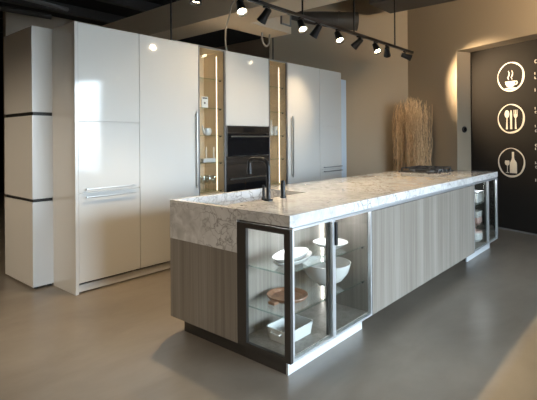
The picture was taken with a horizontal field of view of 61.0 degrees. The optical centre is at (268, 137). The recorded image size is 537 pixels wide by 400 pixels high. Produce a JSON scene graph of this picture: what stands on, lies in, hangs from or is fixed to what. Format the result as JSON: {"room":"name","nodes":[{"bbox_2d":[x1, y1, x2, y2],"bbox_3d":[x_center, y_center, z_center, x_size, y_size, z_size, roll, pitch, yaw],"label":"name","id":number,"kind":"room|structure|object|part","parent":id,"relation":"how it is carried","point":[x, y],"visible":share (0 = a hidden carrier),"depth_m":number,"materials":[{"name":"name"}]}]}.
{"room":"store","nodes":[
{"label":"store","id":0,"kind":"room"},
{"bbox_2d":[0,38,3,191],"bbox_3d":[-9.804,-0.563,8.657,0.150,4.000,18.150,-1,0,41],"label":"wall","id":1,"kind":"structure","parent":0,"point":[1,39],"depth_m":11.84,"materials":[{"name":"paint"}]},
{"bbox_2d":[3,11,212,206],"bbox_3d":[-3.441,-0.602,11.232,0.150,4.000,5.600,-1,0,41],"label":"wall","id":2,"kind":"structure","parent":0,"point":[12,22],"depth_m":9.29,"materials":[{"name":"brown paint"}]},
{"bbox_2d":[0,0,265,47],"bbox_3d":[-2.045,-2.677,3.766,24.000,0.100,21.000,-1,0,41],"label":"ceiling","id":3,"kind":"structure","parent":0,"point":[215,39],"depth_m":9.99,"materials":[{"name":"black paint"}]},
{"bbox_2d":[0,0,126,22],"bbox_3d":[-6.692,-2.500,5.832,0.120,0.180,14.000,-1,0,41],"label":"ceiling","id":4,"kind":"structure","parent":3,"relation":"attached to","point":[76,11],"depth_m":9.03,"materials":[{"name":"paint"}]},
{"bbox_2d":[0,5,51,19],"bbox_3d":[-6.575,-2.310,6.329,0.100,0.140,6.904,-1,0,43],"label":"ceiling pipe","id":5,"kind":"object","parent":4,"relation":"hanging from","point":[2,8],"visible":1,"depth_m":8.49,"materials":[{"name":"metal"}]},
{"bbox_2d":[96,0,162,11],"bbox_3d":[-5.713,-2.509,4.977,0.120,0.180,14.000,-1,0,41],"label":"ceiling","id":6,"kind":"structure","parent":3,"relation":"attached to","point":[140,5],"depth_m":8.58,"materials":[{"name":"paint"}]},
{"bbox_2d":[25,0,68,10],"bbox_3d":[-5.661,-2.284,4.867,0.070,0.200,8.082,0,0,29],"label":"ceiling pipe","id":7,"kind":"object","parent":6,"relation":"hanging from","point":[40,2],"visible":1,"depth_m":8.05,"materials":[{"name":"black metal"}]},
{"bbox_2d":[170,0,171,39],"bbox_3d":[-1.260,-1.821,5.874,0.018,1.615,0.018,0,0,-26],"label":"suspension rod","id":8,"kind":"object","parent":3,"relation":"hanging from","point":[170,0],"visible":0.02,"depth_m":5.87,"materials":[{"name":"black metal"}]},
{"bbox_2d":[272,37,273,59],"bbox_3d":[0.069,-1.827,7.243,0.018,1.615,0.018,0,0,-26],"label":"suspension rod","id":9,"kind":"object","parent":3,"relation":"hanging from","point":[273,37],"visible":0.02,"depth_m":7.24,"materials":[{"name":"black metal"}]},
{"bbox_2d":[246,0,413,53],"bbox_3d":[0.519,-1.953,5.023,0.040,1.378,5.062,-1,0,41],"label":"track rail","id":10,"kind":"object","parent":3,"relation":"hanging from","point":[259,2],"visible":1,"depth_m":5.29,"materials":[{"name":"black metal"}]},
{"bbox_2d":[190,0,201,5],"bbox_3d":[-0.597,-1.177,3.741,0.100,0.167,0.100,-1,0,41],"label":"track spotlight","id":11,"kind":"object","parent":10,"relation":"hanging from","point":[193,2],"visible":1,"depth_m":3.76,"materials":[{"name":"black metal"}]},
{"bbox_2d":[224,0,234,50],"bbox_3d":[-0.428,-1.130,4.761,0.070,0.229,1.325,0,0,-8],"label":"power cord","id":12,"kind":"object","parent":10,"relation":"hanging from","point":[233,1],"visible":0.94,"depth_m":4.47,"materials":[{"name":"black plastic"}]},
{"bbox_2d":[236,0,247,16],"bbox_3d":[-0.251,-1.176,4.110,0.099,0.173,0.148,0,0,-27],"label":"track spotlight","id":13,"kind":"object","parent":10,"relation":"hanging from","point":[242,11],"visible":1,"depth_m":4.10,"materials":[{"name":"black metal"}]},
{"bbox_2d":[257,6,271,24],"bbox_3d":[-0.042,-1.178,4.406,0.155,0.171,0.100,-1,0,41],"label":"track spotlight","id":14,"kind":"object","parent":10,"relation":"hanging from","point":[263,17],"visible":1,"depth_m":4.38,"materials":[{"name":"black metal"}]},
{"bbox_2d":[297,17,307,33],"bbox_3d":[0.347,-1.179,4.795,0.099,0.173,0.148,0,0,-27],"label":"track spotlight","id":15,"kind":"object","parent":10,"relation":"hanging from","point":[302,28],"visible":1,"depth_m":4.79,"materials":[{"name":"black metal"}]},
{"bbox_2d":[309,22,321,38],"bbox_3d":[0.524,-1.180,5.054,0.151,0.172,0.100,-1,0,41],"label":"track spotlight","id":16,"kind":"object","parent":10,"relation":"hanging from","point":[315,32],"visible":1,"depth_m":5.02,"materials":[{"name":"black metal"}]},
{"bbox_2d":[334,29,343,43],"bbox_3d":[0.821,-1.181,5.338,0.099,0.173,0.148,0,0,-27],"label":"track spotlight","id":17,"kind":"object","parent":10,"relation":"hanging from","point":[339,38],"visible":1,"depth_m":5.33,"materials":[{"name":"black metal"}]},
{"bbox_3d":[1.053,-1.973,5.635,0.018,1.344,0.018,0,0,19],"label":"hanger rod","id":18,"kind":"part","parent":10,"relation":"part of","materials":[{"name":"black metal"}]},
{"bbox_2d":[351,36,362,49],"bbox_3d":[1.115,-1.186,5.732,0.163,0.166,0.100,-1,0,41],"label":"track spotlight","id":19,"kind":"object","parent":10,"relation":"hanging from","point":[356,44],"visible":1,"depth_m":5.71,"materials":[{"name":"black metal"}]},
{"bbox_2d":[372,41,381,54],"bbox_3d":[1.426,-1.184,6.030,0.099,0.173,0.148,0,0,-27],"label":"track spotlight","id":20,"kind":"object","parent":10,"relation":"hanging from","point":[377,50],"visible":1,"depth_m":6.02,"materials":[{"name":"black metal"}]},
{"bbox_2d":[384,45,390,57],"bbox_3d":[1.655,-1.189,6.322,0.099,0.164,0.164,0,0,7],"label":"track spotlight","id":21,"kind":"object","parent":10,"relation":"hanging from","point":[387,54],"visible":1,"depth_m":6.30,"materials":[{"name":"black metal"}]},
{"bbox_3d":[1.794,-1.976,6.484,0.018,1.344,0.018,0,0,19],"label":"hanger rod","id":22,"kind":"part","parent":10,"relation":"part of","materials":[{"name":"black metal"}]},
{"bbox_2d":[401,51,411,60],"bbox_3d":[2.039,-1.200,6.722,0.165,0.147,0.099,0,0,-6],"label":"track spotlight","id":23,"kind":"object","parent":10,"relation":"hanging from","point":[408,57],"visible":1,"depth_m":6.70,"materials":[{"name":"black metal"}]},
{"bbox_2d":[100,0,344,40],"bbox_3d":[-0.802,-1.714,6.853,7.800,0.370,1.380,-1,0,41],"label":"ceiling","id":24,"kind":"structure","parent":0,"point":[188,20],"depth_m":6.30,"materials":[{"name":"beige paint"}]},
{"bbox_2d":[261,32,270,46],"bbox_3d":[-0.039,-1.436,6.736,0.028,0.199,0.202,-1,0,41],"label":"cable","id":25,"kind":"object","parent":24,"relation":"hanging from","point":[267,45],"visible":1,"depth_m":6.70,"materials":[{"name":"paint"}]},
{"bbox_2d":[280,14,290,26],"bbox_3d":[0.255,-1.727,6.667,0.018,0.180,0.230,-1,0,41],"label":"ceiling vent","id":26,"kind":"object","parent":24,"relation":"in","point":[285,20],"visible":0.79,"depth_m":6.67,"materials":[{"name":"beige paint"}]},
{"bbox_2d":[216,38,267,58],"bbox_3d":[-0.062,-0.624,12.099,10.000,4.000,0.150,-1,0,41],"label":"wall","id":27,"kind":"structure","parent":0,"point":[256,48],"depth_m":12.34,"materials":[{"name":"brown paint"}]},
{"bbox_2d":[0,192,536,399],"bbox_3d":[-2.017,1.373,3.758,24.000,0.001,21.000,-1,0,41],"label":"floor","id":28,"kind":"structure","parent":0,"point":[468,332],"depth_m":2.95,"materials":[{"name":"concrete"}]},
{"bbox_2d":[4,26,53,288],"bbox_3d":[-2.309,0.186,4.391,0.671,2.380,0.202,-1,0,41],"label":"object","id":29,"kind":"structure","parent":28,"relation":"on","point":[28,102],"depth_m":4.20,"materials":[{"name":"laminate"}]},
{"bbox_2d":[51,21,139,295],"bbox_3d":[-1.678,0.182,4.376,0.636,2.379,0.646,-1,0,41],"label":"pantry cabinet","id":30,"kind":"object","parent":28,"relation":"on","point":[96,158],"visible":0.9,"depth_m":4.14,"materials":[{"name":"white laminate"}]},
{"bbox_3d":[-1.893,0.183,4.155,0.604,2.379,0.030,-1,0,41],"label":"panel","id":31,"kind":"part","parent":30,"relation":"part of","materials":[{"name":"white laminate"}]},
{"bbox_3d":[-1.469,-0.575,4.211,0.022,0.862,0.610,-1,0,41],"label":"door","id":32,"kind":"part","parent":30,"relation":"part of","materials":[{"name":"white paint"}]},
{"bbox_3d":[-1.464,0.173,4.210,0.022,0.624,0.610,-1,0,41],"label":"door","id":33,"kind":"part","parent":30,"relation":"part of","materials":[{"name":"white paint"}]},
{"bbox_3d":[-1.459,0.883,4.208,0.022,0.784,0.610,-1,0,41],"label":"drawer","id":34,"kind":"part","parent":30,"relation":"part of","materials":[{"name":"white laminate"}]},
{"bbox_3d":[-1.442,0.458,4.188,0.036,0.013,0.500,-1,0,41],"label":"handle","id":35,"kind":"part","parent":30,"relation":"part of","materials":[{"name":"metal"}]},
{"bbox_3d":[-1.441,0.528,4.188,0.036,0.013,0.500,-1,0,41],"label":"handle","id":36,"kind":"part","parent":30,"relation":"part of","materials":[{"name":"metal"}]},
{"bbox_2d":[136,34,198,275],"bbox_3d":[-1.218,0.181,4.899,0.640,2.378,0.744,-1,0,41],"label":"tall cabinet","id":37,"kind":"object","parent":28,"relation":"on","point":[168,122],"visible":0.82,"depth_m":4.65,"materials":[{"name":"white paint"}]},
{"bbox_3d":[-0.773,0.135,4.953,0.040,0.834,0.020,-1,0,41],"label":"handle","id":38,"kind":"part","parent":37,"relation":"part of","materials":[{"name":"metal"}]},
{"bbox_2d":[198,45,225,195],"bbox_3d":[-0.853,0.178,5.348,0.600,2.379,0.408,-1,0,41],"label":"glass display cabinet","id":39,"kind":"object","parent":28,"relation":"on","point":[211,61],"visible":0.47,"depth_m":5.39,"materials":[{"name":"brown wood"}]},
{"bbox_2d":[201,96,207,107],"bbox_3d":[-0.734,-0.403,5.243,0.014,0.134,0.096,-1,0,41],"label":"price card","id":40,"kind":"object","parent":39,"relation":"on","point":[204,100],"visible":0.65,"depth_m":5.23,"materials":[{"name":"white paper"}]},
{"bbox_2d":[201,125,211,134],"bbox_3d":[-0.714,-0.082,5.267,0.137,0.117,0.090,0,0,-19],"label":"teapot","id":41,"kind":"object","parent":39,"relation":"on","point":[206,131],"visible":1,"depth_m":5.23,"materials":[{"name":"white ceramic"}]},
{"bbox_2d":[201,158,215,162],"bbox_3d":[-0.698,0.266,5.284,0.055,0.046,0.190,-1,0,41],"label":"candle holder","id":42,"kind":"object","parent":39,"relation":"on","point":[203,160],"visible":0.98,"depth_m":5.25,"materials":[{"name":"white ceramic"}]},
{"bbox_2d":[200,107,220,109],"bbox_3d":[-0.784,-0.331,5.285,0.306,0.008,0.369,-1,0,41],"label":"shelf","id":43,"kind":"object","parent":39,"relation":"attached to","point":[201,108],"depth_m":5.34,"materials":[{"name":"clear glass"}]},
{"bbox_2d":[200,188,221,191],"bbox_3d":[-0.777,0.614,5.283,0.306,0.008,0.369,-1,0,41],"label":"shelf","id":44,"kind":"object","parent":39,"relation":"attached to","point":[218,189],"depth_m":5.31,"materials":[{"name":"clear glass"}]},
{"bbox_2d":[225,51,268,156],"bbox_3d":[-0.467,0.177,5.791,0.600,2.378,0.763,-1,0,41],"label":"oven tower","id":45,"kind":"object","parent":28,"relation":"on","point":[247,76],"visible":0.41,"depth_m":5.57,"materials":[{"name":"white paint"}]},
{"bbox_2d":[226,155,269,191],"bbox_3d":[-0.431,0.582,5.762,0.606,0.706,0.757,-1,0,41],"label":"oven","id":46,"kind":"object","parent":45,"relation":"in","point":[237,178],"visible":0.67,"depth_m":5.51,"materials":[{"name":"black metal"}]},
{"bbox_3d":[-0.250,0.270,5.602,0.034,0.085,0.757,-1,0,41],"label":"control panel","id":47,"kind":"part","parent":46,"relation":"part of","materials":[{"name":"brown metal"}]},
{"bbox_3d":[-0.219,0.489,5.576,0.040,0.015,0.697,-1,0,41],"label":"handle","id":48,"kind":"part","parent":46,"relation":"part of","materials":[{"name":"metal"}]},
{"bbox_2d":[226,126,269,156],"bbox_3d":[-0.437,0.045,5.764,0.602,0.359,0.757,-1,0,41],"label":"oven","id":49,"kind":"object","parent":45,"relation":"in","point":[240,140],"visible":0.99,"depth_m":5.56,"materials":[{"name":"black metal"}]},
{"bbox_3d":[-0.493,0.045,5.319,0.022,0.359,0.012,-1,0,41],"label":"trim","id":50,"kind":"part","parent":49,"relation":"part of","materials":[{"name":"metal"}]},
{"bbox_3d":[-0.248,-0.090,5.607,0.034,0.092,0.744,-1,0,41],"label":"control panel","id":51,"kind":"part","parent":49,"relation":"part of","materials":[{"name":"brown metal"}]},
{"bbox_3d":[-0.215,-0.011,5.590,0.038,0.018,0.687,-1,0,41],"label":"handle","id":52,"kind":"part","parent":49,"relation":"part of","materials":[{"name":"metal"}]},
{"bbox_2d":[268,59,287,186],"bbox_3d":[-0.089,0.175,6.224,0.600,2.379,0.383,-1,0,41],"label":"glass display cabinet","id":53,"kind":"object","parent":28,"relation":"on","point":[278,96],"visible":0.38,"depth_m":6.23,"materials":[{"name":"brown wood"}]},
{"bbox_2d":[270,120,272,134],"bbox_3d":[0.034,-0.128,6.122,0.064,0.204,0.064,-1,0,41],"label":"bottle vase","id":54,"kind":"object","parent":53,"relation":"on","point":[271,126],"visible":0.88,"depth_m":6.10,"materials":[{"name":"white ceramic"}]},
{"bbox_2d":[273,126,277,134],"bbox_3d":[0.092,-0.088,6.165,0.075,0.122,0.076,-1,0,41],"label":"stacked cups","id":55,"kind":"object","parent":53,"relation":"on","point":[275,132],"visible":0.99,"depth_m":6.14,"materials":[{"name":"white ceramic"}]},
{"bbox_2d":[287,63,319,183],"bbox_3d":[0.302,0.173,6.641,0.640,2.378,0.756,-1,0,41],"label":"tall cabinet","id":56,"kind":"object","parent":28,"relation":"on","point":[302,81],"visible":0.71,"depth_m":6.44,"materials":[{"name":"white paint"}]},
{"bbox_3d":[0.328,0.124,6.215,0.040,0.834,0.020,-1,0,41],"label":"handle","id":57,"kind":"part","parent":56,"relation":"part of","materials":[{"name":"metal"}]},
{"bbox_2d":[237,208,371,374],"bbox_3d":[0.267,0.922,2.946,0.447,0.868,0.926,-1,0,41],"label":"display cabinet","id":58,"kind":"object","parent":28,"relation":"on","point":[337,311],"visible":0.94,"depth_m":2.88,"materials":[{"name":"clear glass"}]},
{"bbox_3d":[-0.027,0.868,2.602,0.405,0.726,0.022,-1,0,41],"label":"frame","id":59,"kind":"part","parent":58,"relation":"part of","materials":[{"name":"brown metal"}]},
{"bbox_2d":[267,287,307,305],"bbox_3d":[0.116,0.982,2.823,0.257,0.028,0.256,0,0,-6],"label":"wooden tray","id":60,"kind":"object","parent":58,"relation":"on","point":[276,295],"visible":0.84,"depth_m":2.83,"materials":[{"name":"brown wood"}]},
{"bbox_3d":[0.031,0.986,2.717,0.050,0.019,0.048,-1,0,41],"label":"handle","id":61,"kind":"part","parent":60,"relation":"part of","materials":[{"name":"brown wood"}]},
{"bbox_2d":[266,314,312,344],"bbox_3d":[0.132,1.169,2.777,0.180,0.076,0.308,-1,0,41],"label":"baking dish","id":62,"kind":"object","parent":58,"relation":"in","point":[303,325],"visible":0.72,"depth_m":2.76,"materials":[{"name":"white ceramic"}]},
{"bbox_2d":[273,250,311,266],"bbox_3d":[0.148,0.736,2.748,0.170,0.038,0.370,0,0,33],"label":"oval platter","id":63,"kind":"object","parent":58,"relation":"on","point":[309,253],"visible":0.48,"depth_m":2.69,"materials":[{"name":"white ceramic"}]},
{"bbox_2d":[272,247,308,262],"bbox_3d":[0.135,0.712,2.732,0.158,0.035,0.344,0,0,33],"label":"oval platter","id":64,"kind":"object","parent":63,"relation":"on","point":[299,252],"visible":0.72,"depth_m":2.76,"materials":[{"name":"white ceramic"}]},
{"bbox_3d":[0.260,0.863,2.640,0.022,0.732,0.411,-1,0,41],"label":"glass door","id":65,"kind":"part","parent":58,"relation":"part of","materials":[{"name":"glass"}]},
{"bbox_2d":[302,255,350,286],"bbox_3d":[0.392,0.919,3.093,0.334,0.150,0.334,-1,0,41],"label":"bowl","id":66,"kind":"object","parent":58,"relation":"on","point":[314,267],"visible":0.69,"depth_m":3.02,"materials":[{"name":"white ceramic"}]},
{"bbox_3d":[0.411,0.490,2.820,0.018,0.008,0.883,-1,0,41],"label":"rail","id":67,"kind":"part","parent":58,"relation":"part of","materials":[{"name":"metal"}]},
{"bbox_2d":[313,238,347,248],"bbox_3d":[0.425,0.733,3.117,0.240,0.042,0.240,-1,0,41],"label":"shallow bowl","id":68,"kind":"object","parent":58,"relation":"on","point":[321,242],"visible":0.51,"depth_m":3.15,"materials":[{"name":"white ceramic"}]},
{"bbox_3d":[0.415,0.590,2.792,0.016,0.144,0.016,-1,0,41],"label":"handle","id":69,"kind":"part","parent":58,"relation":"part of","materials":[{"name":"black metal"}]},
{"bbox_3d":[0.551,0.861,2.973,0.022,0.732,0.470,-1,0,41],"label":"glass door","id":70,"kind":"part","parent":58,"relation":"part of","materials":[{"name":"glass"}]},
{"bbox_2d":[170,183,474,356],"bbox_3d":[0.762,0.920,4.004,1.060,0.868,3.171,-1,0,41],"label":"base cabinet","id":71,"kind":"object","parent":28,"relation":"on","point":[415,240],"visible":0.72,"depth_m":3.29,"materials":[{"name":"wood"}]},
{"bbox_3d":[-0.615,0.966,3.116,0.154,0.540,0.021,-1,0,41],"label":"panel","id":72,"kind":"part","parent":71,"relation":"part of","materials":[{"name":"grey wood"}]},
{"bbox_3d":[-0.368,0.964,2.900,0.498,0.540,0.022,-1,0,41],"label":"panel","id":73,"kind":"part","parent":71,"relation":"part of","materials":[{"name":"wood"}]},
{"bbox_2d":[170,169,497,252],"bbox_3d":[1.042,0.554,4.328,1.060,0.263,4.030,-1,0,41],"label":"countertop","id":74,"kind":"structure","parent":71,"relation":"on","point":[211,220],"depth_m":3.13,"materials":[{"name":"white stone"}]},
{"bbox_2d":[247,157,272,200],"bbox_3d":[-0.062,0.282,3.133,0.222,0.292,0.060,-1,0,41],"label":"kitchen faucet","id":75,"kind":"object","parent":74,"relation":"on","point":[249,167],"visible":1,"depth_m":3.08,"materials":[{"name":"black metal"}]},
{"bbox_3d":[-0.034,0.370,3.092,0.017,0.092,0.017,-1,0,41],"label":"lever","id":76,"kind":"part","parent":75,"relation":"part of","materials":[{"name":"black metal"}]},
{"bbox_2d":[280,180,285,197],"bbox_3d":[0.103,0.366,3.224,0.042,0.122,0.042,-1,0,41],"label":"soap dispenser","id":77,"kind":"object","parent":74,"relation":"on","point":[282,181],"visible":1,"depth_m":3.21,"materials":[{"name":"black metal"}]},
{"bbox_2d":[399,165,453,172],"bbox_3d":[1.952,0.392,5.625,0.476,0.053,0.560,-1,0,41],"label":"gas cooktop","id":78,"kind":"object","parent":74,"relation":"in","point":[417,169],"visible":1,"depth_m":5.54,"materials":[{"name":"black metal"}]},
{"bbox_3d":[1.950,0.414,5.627,0.470,0.010,0.560,-1,0,41],"label":"plate","id":79,"kind":"part","parent":78,"relation":"part of","materials":[{"name":"black metal"}]},
{"bbox_3d":[1.440,0.867,3.991,0.022,0.712,2.219,-1,0,41],"label":"panel","id":80,"kind":"part","parent":71,"relation":"part of","materials":[{"name":"grey wood"}]},
{"bbox_2d":[319,69,342,179],"bbox_3d":[0.745,0.171,7.152,0.636,2.378,0.592,-1,0,41],"label":"tall cabinet","id":81,"kind":"object","parent":28,"relation":"on","point":[331,165],"visible":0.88,"depth_m":6.95,"materials":[{"name":"white paint"}]},
{"bbox_3d":[0.944,-0.590,6.975,0.022,0.854,0.588,-1,0,41],"label":"door","id":82,"kind":"part","parent":81,"relation":"part of","materials":[{"name":"white paint"}]},
{"bbox_3d":[0.955,0.874,6.972,0.022,0.780,0.588,-1,0,41],"label":"drawer","id":83,"kind":"part","parent":81,"relation":"part of","materials":[{"name":"white laminate"}]},
{"bbox_3d":[0.950,0.161,6.973,0.022,0.636,0.588,-1,0,41],"label":"door","id":84,"kind":"part","parent":81,"relation":"part of","materials":[{"name":"white paint"}]},
{"bbox_2d":[341,79,346,176],"bbox_3d":[1.144,0.193,7.572,0.040,2.330,0.512,-1,0,41],"label":"panel","id":85,"kind":"object","parent":28,"relation":"on","point":[343,82],"visible":0.24,"depth_m":7.69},
{"bbox_2d":[392,97,432,170],"bbox_3d":[2.363,0.333,7.516,0.398,2.001,0.720,0,0,-24],"label":"branches","id":86,"kind":"object","parent":28,"relation":"on","point":[409,152],"visible":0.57,"depth_m":7.38,"materials":[{"name":"brown plant"}]},
{"bbox_2d":[466,177,497,261],"bbox_3d":[2.313,0.912,5.301,0.431,0.868,0.895,-1,0,41],"label":"display cabinet","id":87,"kind":"object","parent":28,"relation":"on","point":[481,246],"visible":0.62,"depth_m":5.21,"materials":[{"name":"silver metal"}]},
{"bbox_2d":[475,209,482,223],"bbox_3d":[2.389,0.915,5.259,0.114,0.140,0.188,-1,0,41],"label":"tin","id":88,"kind":"object","parent":87,"relation":"on","point":[478,213],"visible":0.52,"depth_m":5.19,"materials":[{"name":"white metal"}]},
{"bbox_3d":[2.389,0.880,5.259,0.114,0.070,0.188,-1,0,41],"label":"lid","id":89,"kind":"part","parent":88,"relation":"part of","materials":[{"name":"white metal"}]},
{"bbox_2d":[475,228,482,241],"bbox_3d":[2.376,1.117,5.272,0.192,0.160,0.192,-1,0,41],"label":"pot","id":90,"kind":"object","parent":87,"relation":"in","point":[478,233],"visible":0.4,"depth_m":5.19,"materials":[{"name":"white ceramic"}]},
{"bbox_2d":[475,190,483,202],"bbox_3d":[2.388,0.681,5.259,0.130,0.128,0.230,-1,0,41],"label":"canister","id":91,"kind":"object","parent":87,"relation":"on","point":[478,193],"visible":0.51,"depth_m":5.18,"materials":[{"name":"white ceramic"}]},
{"bbox_3d":[2.341,0.853,5.024,0.022,0.732,0.516,-1,0,41],"label":"glass door","id":92,"kind":"part","parent":87,"relation":"part of","materials":[{"name":"glass"}]},
{"bbox_3d":[2.610,0.855,5.623,0.405,0.726,0.020,-1,0,41],"label":"frame","id":93,"kind":"part","parent":87,"relation":"part of","materials":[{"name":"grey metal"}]},
{"bbox_3d":[2.630,0.852,5.354,0.022,0.732,0.356,-1,0,41],"label":"glass door","id":94,"kind":"part","parent":87,"relation":"part of","materials":[{"name":"glass"}]},
{"bbox_2d":[268,0,407,176],"bbox_3d":[1.251,-0.642,7.927,2.500,4.000,0.150,0,0,-7],"label":"wall","id":95,"kind":"structure","parent":0,"point":[375,84],"depth_m":7.90,"materials":[{"name":"beige paint"}]},
{"bbox_2d":[291,11,358,30],"bbox_3d":[0.212,-2.064,7.904,2.672,0.480,0.360,0,0,-2],"label":"ventilation duct","id":96,"kind":"object","parent":95,"relation":"attached to","point":[341,19],"visible":0.16,"depth_m":7.77,"materials":[{"name":"metal"}]},
{"bbox_2d":[369,0,455,13],"bbox_3d":[2.169,-2.200,6.726,1.150,0.400,0.700,-1,0,41],"label":"ceiling","id":97,"kind":"structure","parent":0,"point":[385,5],"depth_m":6.85,"materials":[{"name":"paint"}]},
{"bbox_2d":[407,0,536,169],"bbox_3d":[3.854,-0.665,5.566,0.400,4.000,6.205,0,0,-26],"label":"wall","id":98,"kind":"structure","parent":0,"point":[442,37],"depth_m":7.14,"materials":[{"name":"beige paint"}]},
{"bbox_2d":[470,39,536,233],"bbox_3d":[4.175,-0.007,5.256,0.100,2.680,4.314,0,0,-26],"label":"wall","id":99,"kind":"structure","parent":0,"point":[517,196],"depth_m":6.60,"materials":[{"name":"black paint"}]},
{"bbox_2d":[479,223,536,235],"bbox_3d":[4.134,1.324,5.229,0.012,0.018,4.314,0,0,-26],"label":"baseboard","id":100,"kind":"structure","parent":99,"relation":"attached to","point":[479,223],"depth_m":6.51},
{"bbox_2d":[497,62,524,91],"bbox_3d":[3.482,-0.870,6.552,0.006,0.424,0.424,0,0,-26],"label":"sign","id":101,"kind":"object","parent":99,"relation":"attached to","point":[511,84],"visible":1,"depth_m":6.54,"materials":[{"name":"beige paint"}]},
{"bbox_2d":[498,148,524,176],"bbox_3d":[3.490,0.364,6.549,0.006,0.424,0.424,0,0,-26],"label":"sign","id":102,"kind":"object","parent":99,"relation":"attached to","point":[513,164],"visible":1,"depth_m":6.53,"materials":[{"name":"beige paint"}]},
{"bbox_3d":[3.463,0.425,6.607,0.005,0.178,0.076,0,0,-26],"label":"stemmed glass","id":103,"kind":"part","parent":102,"relation":"part of","materials":[{"name":"beige paint"}]},
{"bbox_2d":[510,152,516,172],"bbox_3d":[3.505,0.361,6.520,0.005,0.305,0.108,0,0,-26],"label":"bottle","id":104,"kind":"object","parent":102,"relation":"on","point":[513,164],"depth_m":6.52,"materials":[{"name":"beige paint"}]},
{"bbox_2d":[498,104,524,132],"bbox_3d":[3.486,-0.267,6.550,0.006,0.424,0.424,0,0,-26],"label":"sign","id":105,"kind":"object","parent":99,"relation":"attached to","point":[506,111],"visible":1,"depth_m":6.54,"materials":[{"name":"beige paint"}]},
{"bbox_2d":[534,59,536,180],"bbox_3d":[3.650,-0.231,6.213,0.006,1.667,0.034,0,0,-26],"label":"sign lettering","id":106,"kind":"object","parent":99,"relation":"attached to","point":[535,59],"visible":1,"depth_m":6.22,"materials":[{"name":"beige paint"}]}
]}

